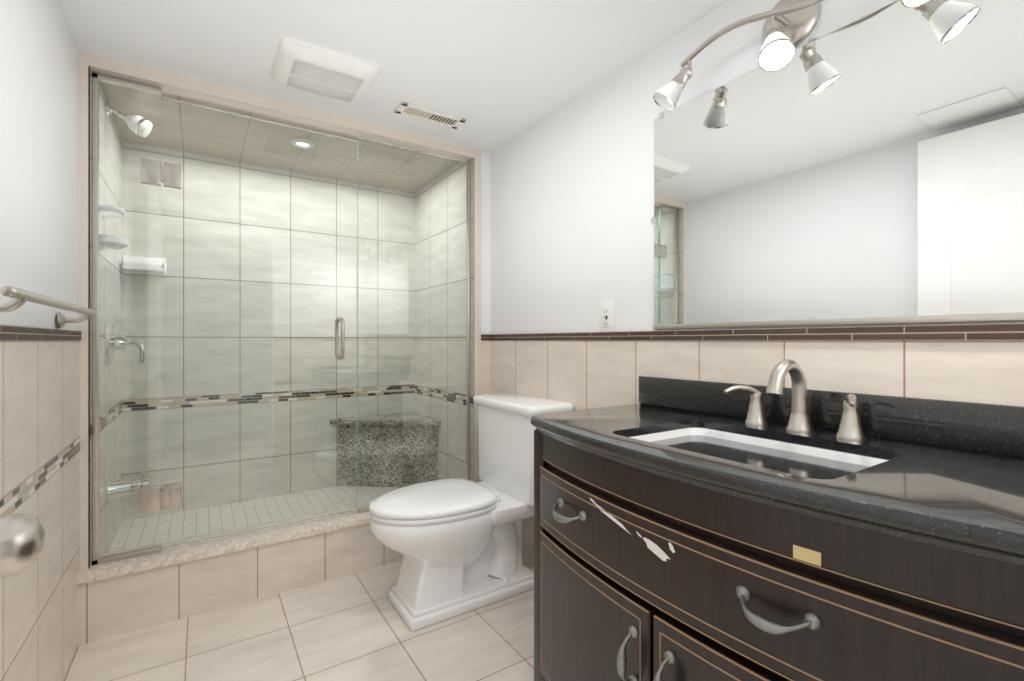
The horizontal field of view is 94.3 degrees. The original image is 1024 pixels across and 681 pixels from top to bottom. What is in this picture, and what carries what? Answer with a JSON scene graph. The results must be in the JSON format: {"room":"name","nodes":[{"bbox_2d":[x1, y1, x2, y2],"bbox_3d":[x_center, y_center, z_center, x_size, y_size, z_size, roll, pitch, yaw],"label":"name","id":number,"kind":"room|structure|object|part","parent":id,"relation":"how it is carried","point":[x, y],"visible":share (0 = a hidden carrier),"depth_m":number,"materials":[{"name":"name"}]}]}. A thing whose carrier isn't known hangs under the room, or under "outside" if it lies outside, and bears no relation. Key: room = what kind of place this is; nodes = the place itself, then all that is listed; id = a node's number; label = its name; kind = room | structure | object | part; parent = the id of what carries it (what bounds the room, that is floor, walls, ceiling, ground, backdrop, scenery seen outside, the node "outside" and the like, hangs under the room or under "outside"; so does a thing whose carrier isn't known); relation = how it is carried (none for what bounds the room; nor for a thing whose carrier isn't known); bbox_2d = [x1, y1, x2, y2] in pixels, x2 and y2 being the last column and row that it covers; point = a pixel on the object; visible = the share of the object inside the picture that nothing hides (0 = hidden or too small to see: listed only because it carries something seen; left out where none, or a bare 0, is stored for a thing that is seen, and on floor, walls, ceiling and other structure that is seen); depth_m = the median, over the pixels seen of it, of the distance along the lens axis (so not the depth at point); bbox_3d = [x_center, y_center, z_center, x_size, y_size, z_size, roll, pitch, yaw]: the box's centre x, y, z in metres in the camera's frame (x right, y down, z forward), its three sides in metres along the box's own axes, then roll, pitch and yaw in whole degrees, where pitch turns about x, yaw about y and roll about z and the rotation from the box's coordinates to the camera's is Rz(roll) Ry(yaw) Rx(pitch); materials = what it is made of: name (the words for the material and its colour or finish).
{"room":"bathroom","nodes":[
{"label":"bathroom","id":0,"kind":"room"},
{"bbox_2d":[0,0,121,567],"bbox_3d":[-0.745,-0.030,0.409,0.152,2.140,4.780,0,0,-33],"label":"wall","id":1,"kind":"structure","parent":0,"point":[38,152],"depth_m":1.36,"materials":[{"name":"white paint"}]},
{"bbox_2d":[0,341,79,500],"bbox_3d":[-0.884,0.167,0.712,0.001,0.334,2.240,0,0,-33],"label":"wall tile","id":2,"kind":"structure","parent":1,"relation":"attached to","point":[39,404],"depth_m":1.20,"materials":[{"name":"beige tile"}]},
{"bbox_2d":[0,451,79,680],"bbox_3d":[-0.884,0.710,0.712,0.001,0.660,2.240,0,0,-33],"label":"wall tile","id":3,"kind":"structure","parent":1,"relation":"attached to","point":[39,619],"depth_m":1.30,"materials":[{"name":"beige tile"}]},
{"bbox_2d":[0,437,79,515],"bbox_3d":[-0.884,0.357,0.712,0.001,0.046,2.240,0,0,-33],"label":"mosaic","id":4,"kind":"object","parent":1,"relation":"attached to","point":[13,500],"visible":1,"depth_m":1.21},
{"bbox_2d":[0,324,81,340],"bbox_3d":[-0.880,-0.017,0.714,0.001,0.033,2.240,0,0,-33],"label":"tile border left","id":5,"kind":"structure","parent":1,"relation":"attached to","point":[14,333],"depth_m":1.19,"materials":[{"name":"tile"}]},
{"bbox_2d":[0,286,95,327],"bbox_3d":[-1.131,-0.067,1.157,0.073,0.062,0.789,0,0,-33],"label":"towel rail","id":6,"kind":"object","parent":1,"relation":"attached to","point":[20,297],"visible":1,"depth_m":1.01,"materials":[{"name":"silver metal"}]},
{"bbox_3d":[-0.952,-0.070,0.894,0.061,0.036,0.022,0,0,-33],"label":"post","id":7,"kind":"part","parent":6,"relation":"part of","materials":[{"name":"silver metal"}]},
{"bbox_3d":[-1.300,-0.070,1.425,0.061,0.036,0.022,0,0,-33],"label":"post","id":8,"kind":"part","parent":6,"relation":"part of","materials":[{"name":"silver metal"}]},
{"bbox_2d":[78,63,87,570],"bbox_3d":[-1.489,0.041,1.649,0.027,1.998,0.008,0,0,-33],"label":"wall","id":9,"kind":"structure","parent":1,"relation":"attached to","point":[83,187],"depth_m":1.65,"materials":[{"name":"beige tile"}]},
{"bbox_2d":[99,205,128,250],"bbox_3d":[-1.512,-0.425,1.801,0.093,0.157,0.156,0,0,-33],"label":"shelf","id":10,"kind":"object","parent":1,"relation":"attached to","point":[117,238],"depth_m":1.77,"materials":[{"name":"white ceramic"}]},
{"bbox_2d":[105,320,145,365],"bbox_3d":[-1.641,0.010,2.027,0.125,0.190,0.190,0,0,-33],"label":"shower valve","id":11,"kind":"object","parent":1,"relation":"attached to","point":[121,343],"depth_m":1.99,"materials":[{"name":"silver metal"}]},
{"bbox_2d":[106,470,150,498],"bbox_3d":[-1.617,0.611,2.007,0.143,0.109,0.072,0,0,-33],"label":"tub spout","id":12,"kind":"object","parent":1,"relation":"attached to","point":[122,488],"depth_m":1.99,"materials":[{"name":"silver metal"}]},
{"bbox_2d":[105,102,152,136],"bbox_3d":[-1.599,-0.921,1.988,0.152,0.116,0.077,0,0,-33],"label":"shower head","id":13,"kind":"object","parent":1,"relation":"attached to","point":[138,130],"depth_m":1.98},
{"bbox_2d":[122,141,414,520],"bbox_3d":[-1.286,-0.050,2.761,1.534,1.880,0.001,0,0,-33],"label":"wall","id":14,"kind":"structure","parent":0,"point":[358,190],"depth_m":2.66,"materials":[{"name":"tile"}]},
{"bbox_2d":[122,255,166,275],"bbox_3d":[-1.821,-0.375,2.352,0.176,0.090,0.098,0,0,-33],"label":"shelf","id":15,"kind":"object","parent":14,"relation":"attached to","point":[150,266],"visible":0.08,"depth_m":2.35,"materials":[{"name":"white ceramic"}]},
{"bbox_2d":[99,81,460,192],"bbox_3d":[-1.065,-0.984,2.423,1.534,0.001,0.820,0,0,-33],"label":"ceiling","id":16,"kind":"structure","parent":0,"point":[268,131],"depth_m":2.37,"materials":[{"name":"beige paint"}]},
{"bbox_2d":[290,138,314,148],"bbox_3d":[-1.042,-0.978,2.366,0.112,0.012,0.112,0,0,-33],"label":"recessed light","id":17,"kind":"object","parent":16,"relation":"in","point":[305,141],"depth_m":2.35,"materials":[{"name":"white plastic"}]},
{"bbox_2d":[64,557,533,680],"bbox_3d":[0.242,1.039,0.493,1.655,0.001,3.840,0,0,-33],"label":"floor","id":18,"kind":"structure","parent":0,"point":[353,627],"depth_m":1.63,"materials":[{"name":"beige tile"}]},
{"bbox_2d":[369,393,573,630],"bbox_3d":[-0.193,0.648,1.948,0.777,0.784,0.498,0,0,-33],"label":"toilet","id":19,"kind":"object","parent":18,"relation":"on","point":[456,543],"visible":0.96,"depth_m":1.86,"materials":[{"name":"white ceramic"}]},
{"bbox_3d":[-0.317,0.617,1.867,0.482,0.029,0.384,0,0,-33],"label":"seat lid","id":20,"kind":"part","parent":19,"relation":"part of","materials":[{"name":"white ceramic"}]},
{"bbox_3d":[-0.312,0.767,1.870,0.486,0.226,0.374,0,0,-33],"label":"bowl","id":21,"kind":"part","parent":19,"relation":"part of","materials":[{"name":"white ceramic"}]},
{"bbox_3d":[0.038,0.477,2.099,0.200,0.355,0.464,0,0,-33],"label":"tank","id":22,"kind":"part","parent":19,"relation":"part of","materials":[{"name":"white ceramic"}]},
{"bbox_3d":[0.036,0.279,2.098,0.229,0.046,0.498,0,0,-33],"label":"tank lid","id":23,"kind":"part","parent":19,"relation":"part of","materials":[{"name":"white ceramic"}]},
{"bbox_2d":[531,360,1023,680],"bbox_3d":[0.507,0.543,1.032,0.603,0.995,1.110,0,0,-33],"label":"bathroom vanity","id":24,"kind":"object","parent":18,"relation":"on","point":[774,529],"visible":1,"depth_m":0.85,"materials":[{"name":"brown wood"}]},
{"bbox_3d":[0.184,0.730,1.137,0.090,0.396,0.442,0,0,-33],"label":"door","id":25,"kind":"part","parent":24,"relation":"part of","materials":[{"name":"brown wood"}]},
{"bbox_2d":[531,403,1023,589],"bbox_3d":[0.520,0.238,1.040,0.571,0.040,1.110,0,0,-33],"label":"countertop","id":26,"kind":"structure","parent":24,"relation":"on","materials":[{"name":"black stone"}]},
{"bbox_2d":[723,384,767,425],"bbox_3d":[0.614,0.167,1.239,0.113,0.102,0.069,0,0,-33],"label":"handle","id":27,"kind":"object","parent":26,"relation":"on","point":[756,416],"depth_m":1.24,"materials":[{"name":"silver metal"}]},
{"bbox_2d":[765,360,813,432],"bbox_3d":[0.660,0.132,1.132,0.167,0.173,0.058,0,0,-33],"label":"faucet","id":28,"kind":"object","parent":26,"relation":"on","point":[799,421],"depth_m":1.14,"materials":[{"name":"silver metal"}]},
{"bbox_2d":[835,393,865,439],"bbox_3d":[0.740,0.167,1.046,0.113,0.102,0.069,0,0,-33],"label":"handle","id":29,"kind":"object","parent":26,"relation":"on","point":[850,428],"depth_m":1.05,"materials":[{"name":"silver metal"}]},
{"bbox_3d":[0.330,0.432,0.915,0.090,0.160,0.972,0,0,-33],"label":"drawer","id":30,"kind":"part","parent":24,"relation":"part of","materials":[{"name":"brown wood"}]},
{"bbox_3d":[0.337,0.993,0.920,0.092,0.095,0.980,0,0,-33],"label":"rail","id":31,"kind":"part","parent":24,"relation":"part of","materials":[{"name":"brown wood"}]},
{"bbox_3d":[0.345,0.640,0.926,0.072,0.600,0.980,0,0,-33],"label":"rail","id":32,"kind":"part","parent":24,"relation":"part of","materials":[{"name":"brown wood"}]},
{"bbox_3d":[0.453,0.730,0.727,0.090,0.396,0.522,0,0,-33],"label":"door","id":33,"kind":"part","parent":24,"relation":"part of","materials":[{"name":"brown wood"}]},
{"bbox_2d":[56,0,728,153],"bbox_3d":[0.241,-1.050,0.494,1.895,0.100,3.841,0,0,-33],"label":"ceiling","id":34,"kind":"structure","parent":0,"point":[496,74],"depth_m":1.60,"materials":[{"name":"white paint"}]},
{"bbox_2d":[271,38,378,103],"bbox_3d":[-0.698,-0.981,1.772,0.335,0.036,0.290,0,0,-33],"label":"ceiling vent","id":35,"kind":"object","parent":34,"relation":"in","point":[289,52],"visible":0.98,"depth_m":1.69,"materials":[{"name":"white plastic"}]},
{"bbox_2d":[286,84,349,101],"bbox_3d":[-0.752,-0.963,1.854,0.236,0.003,0.003,0,0,-33],"label":"vent slat","id":36,"kind":"object","parent":35,"relation":"attached to","point":[317,93],"visible":0.93,"depth_m":1.85,"materials":[{"name":"white plastic"}]},
{"bbox_2d":[286,83,350,101],"bbox_3d":[-0.747,-0.963,1.846,0.236,0.003,0.003,0,0,-33],"label":"vent slat","id":37,"kind":"object","parent":35,"relation":"attached to","point":[318,92],"visible":1,"depth_m":1.84,"materials":[{"name":"white plastic"}]},
{"bbox_2d":[287,82,350,99],"bbox_3d":[-0.742,-0.963,1.838,0.236,0.003,0.003,0,0,-33],"label":"vent slat","id":38,"kind":"object","parent":35,"relation":"attached to","point":[318,91],"visible":1,"depth_m":1.83,"materials":[{"name":"white plastic"}]},
{"bbox_2d":[287,81,351,99],"bbox_3d":[-0.736,-0.963,1.830,0.236,0.003,0.003,0,0,-33],"label":"vent slat","id":39,"kind":"object","parent":35,"relation":"attached to","point":[319,90],"visible":1,"depth_m":1.83,"materials":[{"name":"white plastic"}]},
{"bbox_2d":[288,79,352,96],"bbox_3d":[-0.726,-0.963,1.814,0.236,0.003,0.003,0,0,-33],"label":"vent slat","id":40,"kind":"object","parent":35,"relation":"attached to","point":[319,87],"visible":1,"depth_m":1.81,"materials":[{"name":"white plastic"}]},
{"bbox_2d":[288,80,352,98],"bbox_3d":[-0.731,-0.963,1.822,0.236,0.003,0.003,0,0,-33],"label":"vent slat","id":41,"kind":"object","parent":35,"relation":"attached to","point":[320,89],"visible":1,"depth_m":1.82,"materials":[{"name":"white plastic"}]},
{"bbox_2d":[288,77,353,95],"bbox_3d":[-0.721,-0.963,1.806,0.236,0.003,0.003,0,0,-33],"label":"vent slat","id":42,"kind":"object","parent":35,"relation":"attached to","point":[320,86],"visible":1,"depth_m":1.80,"materials":[{"name":"white plastic"}]},
{"bbox_2d":[289,75,354,93],"bbox_3d":[-0.710,-0.963,1.790,0.236,0.003,0.003,0,0,-33],"label":"vent slat","id":43,"kind":"object","parent":35,"relation":"attached to","point":[322,84],"visible":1,"depth_m":1.79,"materials":[{"name":"white plastic"}]},
{"bbox_2d":[289,76,354,95],"bbox_3d":[-0.716,-0.963,1.798,0.236,0.003,0.003,0,0,-33],"label":"vent slat","id":44,"kind":"object","parent":35,"relation":"attached to","point":[322,86],"visible":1,"depth_m":1.80,"materials":[{"name":"white plastic"}]},
{"bbox_2d":[290,72,356,91],"bbox_3d":[-0.700,-0.963,1.774,0.236,0.003,0.003,0,0,-33],"label":"vent slat","id":45,"kind":"object","parent":35,"relation":"attached to","point":[322,82],"visible":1,"depth_m":1.76,"materials":[{"name":"white plastic"}]},
{"bbox_2d":[290,71,357,90],"bbox_3d":[-0.694,-0.963,1.765,0.236,0.003,0.003,0,0,-33],"label":"vent slat","id":46,"kind":"object","parent":35,"relation":"attached to","point":[323,81],"visible":1,"depth_m":1.76,"materials":[{"name":"white plastic"}]},
{"bbox_2d":[291,70,357,89],"bbox_3d":[-0.689,-0.963,1.757,0.236,0.003,0.003,0,0,-33],"label":"vent slat","id":47,"kind":"object","parent":35,"relation":"attached to","point":[324,79],"visible":1,"depth_m":1.75,"materials":[{"name":"white plastic"}]},
{"bbox_2d":[291,68,358,88],"bbox_3d":[-0.683,-0.963,1.749,0.236,0.003,0.003,0,0,-33],"label":"vent slat","id":48,"kind":"object","parent":35,"relation":"attached to","point":[323,78],"visible":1,"depth_m":1.74,"materials":[{"name":"white plastic"}]},
{"bbox_2d":[292,66,359,85],"bbox_3d":[-0.672,-0.963,1.732,0.236,0.003,0.003,0,0,-33],"label":"vent slat","id":49,"kind":"object","parent":35,"relation":"attached to","point":[325,75],"visible":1,"depth_m":1.73,"materials":[{"name":"white plastic"}]},
{"bbox_2d":[292,67,359,87],"bbox_3d":[-0.677,-0.963,1.740,0.236,0.003,0.003,0,0,-33],"label":"vent slat","id":50,"kind":"object","parent":35,"relation":"attached to","point":[324,77],"visible":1,"depth_m":1.73,"materials":[{"name":"white plastic"}]},
{"bbox_2d":[293,64,360,84],"bbox_3d":[-0.667,-0.963,1.724,0.236,0.003,0.003,0,0,-33],"label":"vent slat","id":51,"kind":"object","parent":35,"relation":"attached to","point":[326,74],"visible":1,"depth_m":1.72,"materials":[{"name":"white plastic"}]},
{"bbox_2d":[293,63,361,83],"bbox_3d":[-0.661,-0.963,1.715,0.236,0.003,0.003,0,0,-33],"label":"vent slat","id":52,"kind":"object","parent":35,"relation":"attached to","point":[326,73],"visible":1,"depth_m":1.71,"materials":[{"name":"white plastic"}]},
{"bbox_2d":[294,60,362,80],"bbox_3d":[-0.650,-0.963,1.698,0.236,0.003,0.003,0,0,-33],"label":"vent slat","id":53,"kind":"object","parent":35,"relation":"attached to","point":[328,70],"visible":1,"depth_m":1.69,"materials":[{"name":"white plastic"}]},
{"bbox_2d":[294,62,362,82],"bbox_3d":[-0.656,-0.963,1.707,0.236,0.003,0.003,0,0,-33],"label":"vent slat","id":54,"kind":"object","parent":35,"relation":"attached to","point":[328,72],"visible":1,"depth_m":1.70,"materials":[{"name":"white plastic"}]},
{"bbox_2d":[295,59,363,79],"bbox_3d":[-0.645,-0.963,1.690,0.236,0.003,0.003,0,0,-33],"label":"vent slat","id":55,"kind":"object","parent":35,"relation":"attached to","point":[329,69],"visible":1,"depth_m":1.69,"materials":[{"name":"white plastic"}]},
{"bbox_2d":[394,102,465,128],"bbox_3d":[-0.360,-0.996,2.110,0.300,0.008,0.100,0,0,-33],"label":"ceiling vent","id":56,"kind":"object","parent":34,"relation":"in","point":[422,113],"visible":1,"depth_m":2.10,"materials":[{"name":"white plastic"}]},
{"bbox_3d":[-0.474,-0.996,2.035,0.028,0.008,0.100,0,0,-33],"label":"frame","id":57,"kind":"part","parent":56,"relation":"part of","materials":[{"name":"white plastic"}]},
{"bbox_3d":[-0.381,-0.996,2.142,0.300,0.008,0.022,0,0,-33],"label":"frame","id":58,"kind":"part","parent":56,"relation":"part of","materials":[{"name":"white plastic"}]},
{"bbox_3d":[-0.246,-0.996,2.184,0.028,0.008,0.100,0,0,-33],"label":"frame","id":59,"kind":"part","parent":56,"relation":"part of","materials":[{"name":"white plastic"}]},
{"bbox_2d":[415,152,489,480],"bbox_3d":[-0.368,-0.030,2.951,0.222,2.140,0.940,0,0,-33],"label":"wall","id":60,"kind":"structure","parent":0,"point":[440,284],"depth_m":2.75,"materials":[{"name":"tile"}]},
{"bbox_2d":[474,158,480,481],"bbox_3d":[-0.182,0.041,2.506,0.037,1.998,0.008,0,0,-33],"label":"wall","id":61,"kind":"structure","parent":60,"relation":"attached to","point":[477,276],"depth_m":2.50,"materials":[{"name":"beige tile"}]},
{"bbox_2d":[481,334,488,340],"bbox_3d":[-0.138,-0.017,2.528,0.061,0.033,0.001,0,0,-33],"label":"trim tile","id":62,"kind":"structure","parent":60,"relation":"attached to","point":[484,337],"depth_m":2.52,"materials":[{"name":"tile"}]},
{"bbox_2d":[481,341,489,393],"bbox_3d":[-0.140,0.167,2.531,0.061,0.334,0.001,0,0,-33],"label":"wall tile","id":63,"kind":"structure","parent":60,"relation":"attached to","point":[485,367],"depth_m":2.53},
{"bbox_2d":[490,0,1023,333],"bbox_3d":[0.579,0.020,1.599,0.120,2.040,2.360,0,0,-33],"label":"wall","id":64,"kind":"structure","parent":0,"point":[571,215],"depth_m":1.85,"materials":[{"name":"white paint"}]},
{"bbox_2d":[522,517,533,563],"bbox_3d":[0.491,0.710,1.613,0.001,0.660,2.240,0,0,-33],"label":"wall tile","id":65,"kind":"structure","parent":64,"relation":"attached to","point":[528,539],"depth_m":2.24,"materials":[{"name":"beige tile"}]},
{"bbox_2d":[599,301,613,331],"bbox_3d":[0.360,-0.088,1.814,0.009,0.118,0.075,0,0,-33],"label":"outlet","id":66,"kind":"object","parent":64,"relation":"attached to","point":[606,316],"visible":1,"depth_m":1.81,"materials":[{"name":"white plastic"}]},
{"bbox_2d":[489,323,1023,340],"bbox_3d":[0.487,-0.016,1.610,0.001,0.033,2.240,0,0,-33],"label":"tile border right","id":67,"kind":"structure","parent":64,"relation":"attached to","point":[987,332],"depth_m":1.19,"materials":[{"name":"tile"}]},
{"bbox_2d":[490,341,1023,409],"bbox_3d":[0.491,0.167,1.613,0.001,0.334,2.240,0,0,-33],"label":"tile backsplash","id":68,"kind":"structure","parent":64,"relation":"attached to","point":[579,375],"depth_m":1.31,"materials":[{"name":"beige tile"}]},
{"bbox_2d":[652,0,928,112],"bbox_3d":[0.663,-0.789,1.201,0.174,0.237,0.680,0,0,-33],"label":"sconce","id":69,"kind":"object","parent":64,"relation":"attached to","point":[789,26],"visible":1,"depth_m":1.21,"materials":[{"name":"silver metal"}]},
{"bbox_3d":[0.463,-0.732,1.425,0.079,0.083,0.080,0,0,-33],"label":"lamp shade","id":70,"kind":"part","parent":69,"relation":"part of","materials":[{"name":"white glass"}]},
{"bbox_3d":[0.472,-0.735,1.424,0.056,0.046,0.055,0,0,-33],"label":"bulb","id":71,"kind":"part","parent":69,"relation":"part of","materials":[{"name":"white glass"}]},
{"bbox_2d":[670,67,692,91],"bbox_3d":[0.503,-0.777,1.415,0.058,0.064,0.059,0,0,-33],"label":"socket","id":72,"kind":"object","parent":69,"relation":"attached to","point":[677,84],"depth_m":1.40,"materials":[{"name":"silver metal"}]},
{"bbox_2d":[764,21,784,49],"bbox_3d":[0.655,-0.766,1.187,0.056,0.064,0.053,0,0,-33],"label":"socket","id":73,"kind":"object","parent":69,"relation":"attached to","point":[774,28],"depth_m":1.17,"materials":[{"name":"silver metal"}]},
{"bbox_3d":[0.647,-0.716,1.166,0.057,0.038,0.057,0,0,-33],"label":"bulb","id":74,"kind":"part","parent":69,"relation":"part of","materials":[{"name":"white glass"}]},
{"bbox_3d":[0.644,-0.716,1.157,0.077,0.079,0.076,0,0,-33],"label":"lamp shade","id":75,"kind":"part","parent":69,"relation":"part of","materials":[{"name":"white glass"}]},
{"bbox_3d":[0.689,-0.828,1.222,0.068,0.016,0.016,0,0,-33],"label":"stem","id":76,"kind":"part","parent":69,"relation":"part of","materials":[{"name":"silver metal"}]},
{"bbox_3d":[0.801,-0.715,0.937,0.076,0.082,0.082,0,0,-33],"label":"lamp shade","id":77,"kind":"part","parent":69,"relation":"part of","materials":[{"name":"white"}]},
{"bbox_2d":[638,375,1023,482],"bbox_3d":[0.751,0.171,1.191,0.020,0.095,1.110,0,0,-33],"label":"backsplash","id":78,"kind":"structure","parent":64,"relation":"attached to","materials":[{"name":"black stone"}]},
{"bbox_2d":[653,312,1023,328],"bbox_3d":[0.797,-0.045,1.144,0.012,0.015,1.140,0,0,-33],"label":"channel","id":79,"kind":"object","parent":64,"relation":"attached to","point":[1016,316],"visible":1,"depth_m":1.10,"materials":[{"name":"silver metal"}]},
{"bbox_2d":[654,0,1023,324],"bbox_3d":[0.800,-0.403,1.146,0.006,0.705,1.140,0,0,-33],"label":"mirror glass","id":80,"kind":"object","parent":64,"relation":"attached to","point":[870,165],"visible":1,"depth_m":1.12,"materials":[{"name":"silver mirror"}]},
{"bbox_3d":[-0.016,1.090,0.886,1.895,0.100,4.780,0,0,-33],"label":"floor","id":81,"kind":"structure","parent":0,"visible":0},
{"bbox_3d":[-1.099,0.966,2.475,1.534,0.148,0.695,0,0,-33],"label":"shower pan","id":82,"kind":"object","parent":81,"relation":"on","visible":0},
{"bbox_2d":[109,486,397,551],"bbox_3d":[-1.099,0.890,2.475,1.534,0.001,0.695,0,0,-33],"label":"shower floor","id":83,"kind":"structure","parent":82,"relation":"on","point":[357,499],"depth_m":2.43,"materials":[{"name":"tile"}]},
{"bbox_2d":[330,412,440,486],"bbox_3d":[-0.763,0.682,2.866,0.557,0.415,0.432,0,0,-33],"label":"shower bench","id":84,"kind":"object","parent":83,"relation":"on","point":[361,448],"depth_m":2.88,"materials":[{"name":"grey stone"}]},
{"bbox_3d":[-0.874,0.934,2.108,1.559,0.212,0.165,0,0,-33],"label":"wall","id":85,"kind":"structure","parent":81,"relation":"on","visible":0},
{"bbox_2d":[77,503,369,584],"bbox_3d":[-0.872,0.813,2.109,1.555,0.030,0.191,0,0,-33],"label":"sill","id":86,"kind":"structure","parent":85,"relation":"on","point":[188,552],"depth_m":1.89,"materials":[{"name":"beige stone"}]},
{"bbox_2d":[91,71,470,564],"bbox_3d":[-0.860,-0.079,2.110,1.522,1.754,0.127,0,0,-33],"label":"glass enclosure","id":87,"kind":"object","parent":86,"relation":"on","point":[167,496],"visible":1,"depth_m":1.92,"materials":[{"name":"green"}]},
{"bbox_3d":[-1.357,0.595,1.784,0.062,0.090,0.025,0,0,-33],"label":"hinge plate","id":88,"kind":"part","parent":87,"relation":"part of","materials":[{"name":"silver metal"}]},
{"bbox_3d":[-1.357,-0.632,1.784,0.062,0.090,0.025,0,0,-33],"label":"hinge plate","id":89,"kind":"part","parent":87,"relation":"part of","materials":[{"name":"silver metal"}]},
{"bbox_3d":[-1.301,0.595,1.821,0.056,0.090,0.025,0,0,-33],"label":"hinge plate","id":90,"kind":"part","parent":87,"relation":"part of","materials":[{"name":"silver metal"}]},
{"bbox_3d":[-1.301,-0.632,1.821,0.056,0.090,0.025,0,0,-33],"label":"hinge plate","id":91,"kind":"part","parent":87,"relation":"part of","materials":[{"name":"silver metal"}]},
{"bbox_3d":[-1.022,-0.068,2.003,0.726,1.708,0.010,0,0,-33],"label":"glass door","id":92,"kind":"part","parent":87,"relation":"part of","materials":[{"name":"green"}]},
{"bbox_2d":[336,354,342,360],"bbox_3d":[-0.784,0.078,2.160,0.026,0.026,0.018,0,0,-33],"label":"washer","id":93,"kind":"object","parent":87,"relation":"in","point":[337,357],"depth_m":2.15,"materials":[{"name":"silver metal"}]},
{"bbox_2d":[78,524,403,645],"bbox_3d":[-0.828,0.934,2.039,1.559,0.212,0.001,0,0,-33],"label":"tile","id":94,"kind":"structure","parent":85,"relation":"attached to","point":[117,606],"depth_m":1.84,"materials":[{"name":"beige tile"}]},
{"bbox_3d":[-0.259,0.020,-0.289,0.200,2.040,0.120,0,0,-33],"label":"wall","id":95,"kind":"structure","parent":0,"visible":0},
{"bbox_2d":[0,513,44,577],"bbox_3d":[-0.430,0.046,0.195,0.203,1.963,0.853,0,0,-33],"label":"door knob","id":96,"kind":"object","parent":95,"relation":"in","point":[22,538],"depth_m":0.52,"materials":[{"name":"silver metal"}]},
{"bbox_3d":[-1.065,-1.045,2.423,1.534,0.110,0.820,0,0,-33],"label":"shower","id":97,"kind":"object","parent":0,"visible":0},
{"bbox_2d":[78,51,480,161],"bbox_3d":[-0.853,-0.979,2.108,1.594,0.042,0.078,0,0,-33],"label":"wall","id":98,"kind":"structure","parent":97,"relation":"attached to","point":[200,90],"depth_m":1.97,"materials":[{"name":"beige tile"}]}
]}

